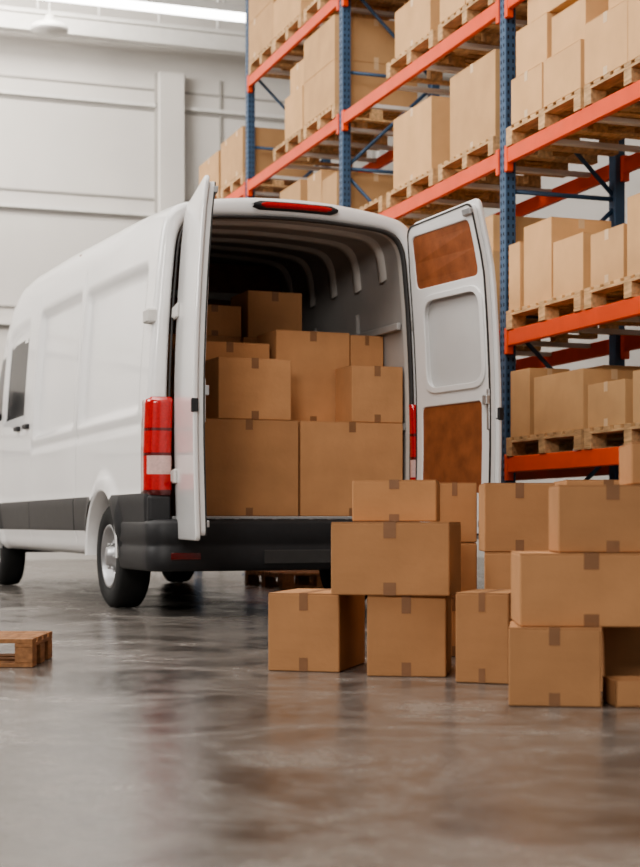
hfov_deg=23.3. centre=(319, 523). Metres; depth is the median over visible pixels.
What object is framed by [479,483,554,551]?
cardboard box
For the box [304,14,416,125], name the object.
stacked cardboard boxes
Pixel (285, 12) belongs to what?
stacked cardboard boxes
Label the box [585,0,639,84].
stacked cardboard boxes
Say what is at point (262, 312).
cardboard box
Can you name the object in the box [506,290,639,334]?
wooden pallet
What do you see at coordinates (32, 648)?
wooden pallet
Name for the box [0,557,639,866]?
floor
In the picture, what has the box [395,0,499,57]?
stacked cardboard boxes
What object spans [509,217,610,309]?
stacked cardboard boxes
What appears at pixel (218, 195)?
wooden pallet
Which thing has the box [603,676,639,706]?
cardboard box
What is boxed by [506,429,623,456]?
wooden pallet
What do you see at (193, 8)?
lamp
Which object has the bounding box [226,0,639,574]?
rack
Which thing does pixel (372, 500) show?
cardboard box
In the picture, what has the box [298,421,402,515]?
cardboard box
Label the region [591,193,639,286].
stacked cardboard boxes
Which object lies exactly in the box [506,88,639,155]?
wooden pallet
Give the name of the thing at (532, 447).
wooden pallet
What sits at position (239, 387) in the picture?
cardboard box
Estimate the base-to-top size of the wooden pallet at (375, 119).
0.142 m
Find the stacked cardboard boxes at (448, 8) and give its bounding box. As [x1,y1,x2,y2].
[440,0,470,23]
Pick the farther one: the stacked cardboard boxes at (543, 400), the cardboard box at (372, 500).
the stacked cardboard boxes at (543, 400)
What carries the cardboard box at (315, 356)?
on the cardboard box at (331, 455)
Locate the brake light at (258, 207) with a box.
[252,201,337,214]
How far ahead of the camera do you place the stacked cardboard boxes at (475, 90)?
12.37 m
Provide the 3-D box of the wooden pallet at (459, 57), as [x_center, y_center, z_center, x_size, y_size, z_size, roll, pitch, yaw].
[1.209,-4.103,13.726,0.920,0.142,1.050,0,0,-19]
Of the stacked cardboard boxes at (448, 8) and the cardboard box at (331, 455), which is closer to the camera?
the cardboard box at (331, 455)
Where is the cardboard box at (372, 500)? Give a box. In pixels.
[352,480,439,521]
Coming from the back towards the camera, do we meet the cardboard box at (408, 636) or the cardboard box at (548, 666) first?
the cardboard box at (408, 636)
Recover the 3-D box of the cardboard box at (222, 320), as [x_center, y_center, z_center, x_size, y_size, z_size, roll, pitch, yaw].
[-0.827,-1.458,11.274,0.400,0.221,0.403,0,0,-22]
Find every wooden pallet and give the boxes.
[0,631,51,666]
[215,190,279,198]
[221,172,307,198]
[245,570,323,588]
[249,40,303,79]
[273,13,330,54]
[273,129,378,166]
[304,0,409,23]
[304,103,402,144]
[358,196,455,225]
[386,29,499,85]
[386,168,523,212]
[438,0,527,45]
[438,136,597,187]
[498,316,597,351]
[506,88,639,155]
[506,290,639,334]
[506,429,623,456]
[526,442,573,453]
[584,56,639,111]
[584,273,639,309]
[584,422,639,448]
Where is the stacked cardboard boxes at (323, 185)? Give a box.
[307,169,392,208]
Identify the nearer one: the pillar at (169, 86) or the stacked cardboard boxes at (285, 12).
the stacked cardboard boxes at (285, 12)
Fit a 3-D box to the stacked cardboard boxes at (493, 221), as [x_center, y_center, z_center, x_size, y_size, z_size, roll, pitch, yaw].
[1.584,-2.015,12.624,0.897,0.802,1.045,0,0,-19]
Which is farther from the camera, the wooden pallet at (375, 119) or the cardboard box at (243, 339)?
the wooden pallet at (375, 119)
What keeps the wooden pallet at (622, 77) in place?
on the rack
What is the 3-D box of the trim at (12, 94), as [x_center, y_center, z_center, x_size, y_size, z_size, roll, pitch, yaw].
[-9.563,-4.375,24.145,26.000,6.150,0.100,0,0,-19]
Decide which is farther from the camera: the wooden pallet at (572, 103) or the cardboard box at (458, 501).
the wooden pallet at (572, 103)
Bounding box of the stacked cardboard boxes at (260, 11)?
[249,0,275,62]
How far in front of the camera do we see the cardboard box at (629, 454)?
5.20 m
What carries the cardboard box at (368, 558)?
on the cardboard box at (408, 636)
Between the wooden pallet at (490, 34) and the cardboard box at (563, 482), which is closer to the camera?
the cardboard box at (563, 482)
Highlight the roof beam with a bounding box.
[0,0,455,76]
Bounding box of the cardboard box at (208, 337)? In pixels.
[167,334,240,422]
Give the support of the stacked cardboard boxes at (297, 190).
on the wooden pallet
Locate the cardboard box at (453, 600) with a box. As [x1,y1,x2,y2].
[451,598,455,655]
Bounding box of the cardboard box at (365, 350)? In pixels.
[350,335,382,365]
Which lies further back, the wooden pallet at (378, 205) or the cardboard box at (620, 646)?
the wooden pallet at (378, 205)
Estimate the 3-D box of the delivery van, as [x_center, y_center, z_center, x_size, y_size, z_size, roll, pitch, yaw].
[-1.345,-0.885,13.255,2.483,2.969,8.207,0,0,-22]
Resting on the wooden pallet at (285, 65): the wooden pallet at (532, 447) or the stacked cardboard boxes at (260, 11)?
the stacked cardboard boxes at (260, 11)
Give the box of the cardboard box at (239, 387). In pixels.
[205,357,290,419]
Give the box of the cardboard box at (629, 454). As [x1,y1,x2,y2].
[619,442,639,484]
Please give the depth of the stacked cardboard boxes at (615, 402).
10.29 m
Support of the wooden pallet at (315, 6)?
on the rack
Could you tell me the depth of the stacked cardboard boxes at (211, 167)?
19.60 m
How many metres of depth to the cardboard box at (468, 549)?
7.01 m
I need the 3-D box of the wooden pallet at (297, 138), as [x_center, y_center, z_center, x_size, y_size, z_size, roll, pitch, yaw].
[0.070,-4.103,16.961,0.920,0.142,0.950,0,0,-19]
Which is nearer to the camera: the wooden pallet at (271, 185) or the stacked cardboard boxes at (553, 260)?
the stacked cardboard boxes at (553, 260)
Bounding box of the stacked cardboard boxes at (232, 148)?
[221,126,313,187]
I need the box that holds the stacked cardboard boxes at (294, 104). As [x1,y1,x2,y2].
[285,58,369,139]
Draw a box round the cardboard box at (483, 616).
[456,589,513,683]
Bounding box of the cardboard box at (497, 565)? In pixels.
[484,552,511,588]
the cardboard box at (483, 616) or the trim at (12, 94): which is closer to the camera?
the cardboard box at (483, 616)
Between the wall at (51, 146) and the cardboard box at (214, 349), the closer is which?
the cardboard box at (214, 349)
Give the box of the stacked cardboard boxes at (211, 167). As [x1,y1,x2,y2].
[199,150,220,189]
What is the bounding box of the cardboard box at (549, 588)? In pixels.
[511,551,639,626]
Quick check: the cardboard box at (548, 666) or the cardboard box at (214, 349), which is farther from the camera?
the cardboard box at (214, 349)
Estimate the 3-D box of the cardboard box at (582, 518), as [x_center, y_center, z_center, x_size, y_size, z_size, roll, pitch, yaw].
[0.979,-0.018,5.300,0.360,0.226,0.343,0,0,3]
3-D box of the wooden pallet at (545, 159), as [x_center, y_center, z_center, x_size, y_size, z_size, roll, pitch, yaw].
[1.595,-2.933,12.632,0.920,0.142,1.050,0,0,-19]
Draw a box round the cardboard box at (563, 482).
[554,480,618,485]
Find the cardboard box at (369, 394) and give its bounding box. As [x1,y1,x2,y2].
[335,365,402,422]
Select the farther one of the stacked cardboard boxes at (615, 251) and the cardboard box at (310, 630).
the stacked cardboard boxes at (615, 251)
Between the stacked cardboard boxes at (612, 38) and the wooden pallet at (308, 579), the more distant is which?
the wooden pallet at (308, 579)
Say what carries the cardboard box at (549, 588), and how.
on the cardboard box at (548, 666)
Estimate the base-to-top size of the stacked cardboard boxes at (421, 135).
0.641 m
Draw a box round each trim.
[0,74,284,327]
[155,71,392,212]
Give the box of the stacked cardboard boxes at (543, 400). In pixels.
[511,365,639,436]
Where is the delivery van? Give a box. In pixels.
[0,175,503,607]
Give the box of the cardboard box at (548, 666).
[508,621,600,706]
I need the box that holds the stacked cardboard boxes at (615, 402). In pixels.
[588,370,639,427]
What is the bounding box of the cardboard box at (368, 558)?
[331,522,460,595]
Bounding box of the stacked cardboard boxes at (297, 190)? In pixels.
[280,179,306,200]
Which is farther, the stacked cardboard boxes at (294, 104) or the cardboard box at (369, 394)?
the stacked cardboard boxes at (294, 104)
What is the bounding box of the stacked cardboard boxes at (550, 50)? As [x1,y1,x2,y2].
[511,0,608,125]
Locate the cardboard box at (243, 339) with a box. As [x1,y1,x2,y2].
[241,337,256,342]
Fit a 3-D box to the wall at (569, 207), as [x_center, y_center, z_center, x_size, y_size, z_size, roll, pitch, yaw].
[8.421,-4.300,12.666,0.300,9.800,34.300,0,0,-19]
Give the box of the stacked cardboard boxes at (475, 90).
[450,49,579,157]
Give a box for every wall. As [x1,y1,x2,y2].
[0,0,450,559]
[475,138,639,556]
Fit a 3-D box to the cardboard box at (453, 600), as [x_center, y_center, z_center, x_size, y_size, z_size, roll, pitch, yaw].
[0.616,0.468,7.181,0.200,0.263,0.333,0,0,2]
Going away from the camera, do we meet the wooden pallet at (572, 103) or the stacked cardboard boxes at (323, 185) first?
the wooden pallet at (572, 103)
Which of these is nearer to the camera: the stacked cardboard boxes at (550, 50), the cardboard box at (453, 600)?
the cardboard box at (453, 600)
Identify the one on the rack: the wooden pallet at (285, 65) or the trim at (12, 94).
the wooden pallet at (285, 65)
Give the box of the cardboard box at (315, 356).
[257,330,349,421]
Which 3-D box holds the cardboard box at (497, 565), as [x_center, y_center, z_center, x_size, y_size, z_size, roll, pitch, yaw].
[0.868,0.239,6.763,0.300,0.239,0.363,0,0,6]
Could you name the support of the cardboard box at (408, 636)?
on the floor
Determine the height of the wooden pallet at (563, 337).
0.142 m
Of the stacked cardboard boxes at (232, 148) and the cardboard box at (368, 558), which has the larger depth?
the stacked cardboard boxes at (232, 148)
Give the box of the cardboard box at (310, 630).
[268,588,364,671]
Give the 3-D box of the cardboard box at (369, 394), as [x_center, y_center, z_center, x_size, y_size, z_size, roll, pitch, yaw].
[0.342,-0.895,10.837,0.385,0.391,0.303,0,0,-22]
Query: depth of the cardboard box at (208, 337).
10.96 m
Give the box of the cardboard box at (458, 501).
[439,482,476,541]
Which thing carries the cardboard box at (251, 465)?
in the delivery van
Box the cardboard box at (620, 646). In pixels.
[600,627,639,691]
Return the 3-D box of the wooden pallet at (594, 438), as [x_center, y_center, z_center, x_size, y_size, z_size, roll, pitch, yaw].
[2.435,-0.583,10.246,0.920,0.142,1.150,0,0,-19]
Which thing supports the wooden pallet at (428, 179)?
on the rack
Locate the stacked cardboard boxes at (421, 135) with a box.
[393,96,462,188]
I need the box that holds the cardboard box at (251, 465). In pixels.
[171,418,297,515]
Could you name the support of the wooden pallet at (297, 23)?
on the rack
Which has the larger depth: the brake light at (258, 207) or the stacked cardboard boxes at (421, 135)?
the stacked cardboard boxes at (421, 135)
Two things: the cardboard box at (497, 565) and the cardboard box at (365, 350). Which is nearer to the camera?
the cardboard box at (497, 565)
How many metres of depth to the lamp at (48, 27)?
24.07 m
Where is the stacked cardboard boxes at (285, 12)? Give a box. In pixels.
[273,0,332,38]
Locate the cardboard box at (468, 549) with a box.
[451,542,476,597]
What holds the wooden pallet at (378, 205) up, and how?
on the rack
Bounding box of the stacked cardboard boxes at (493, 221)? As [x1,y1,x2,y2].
[485,215,546,315]
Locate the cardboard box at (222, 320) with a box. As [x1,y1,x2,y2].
[173,305,240,336]
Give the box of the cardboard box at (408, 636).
[367,595,450,676]
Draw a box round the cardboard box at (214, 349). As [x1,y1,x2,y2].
[174,341,268,373]
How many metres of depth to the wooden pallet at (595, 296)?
10.39 m
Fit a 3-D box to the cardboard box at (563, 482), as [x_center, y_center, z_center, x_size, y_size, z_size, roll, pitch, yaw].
[1.220,-0.057,6.730,0.360,0.263,0.363,0,0,0]
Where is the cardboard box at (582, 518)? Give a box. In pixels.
[549,484,639,552]
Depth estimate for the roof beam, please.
25.38 m
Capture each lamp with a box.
[30,1,68,36]
[48,0,244,21]
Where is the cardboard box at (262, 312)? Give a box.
[230,290,301,337]

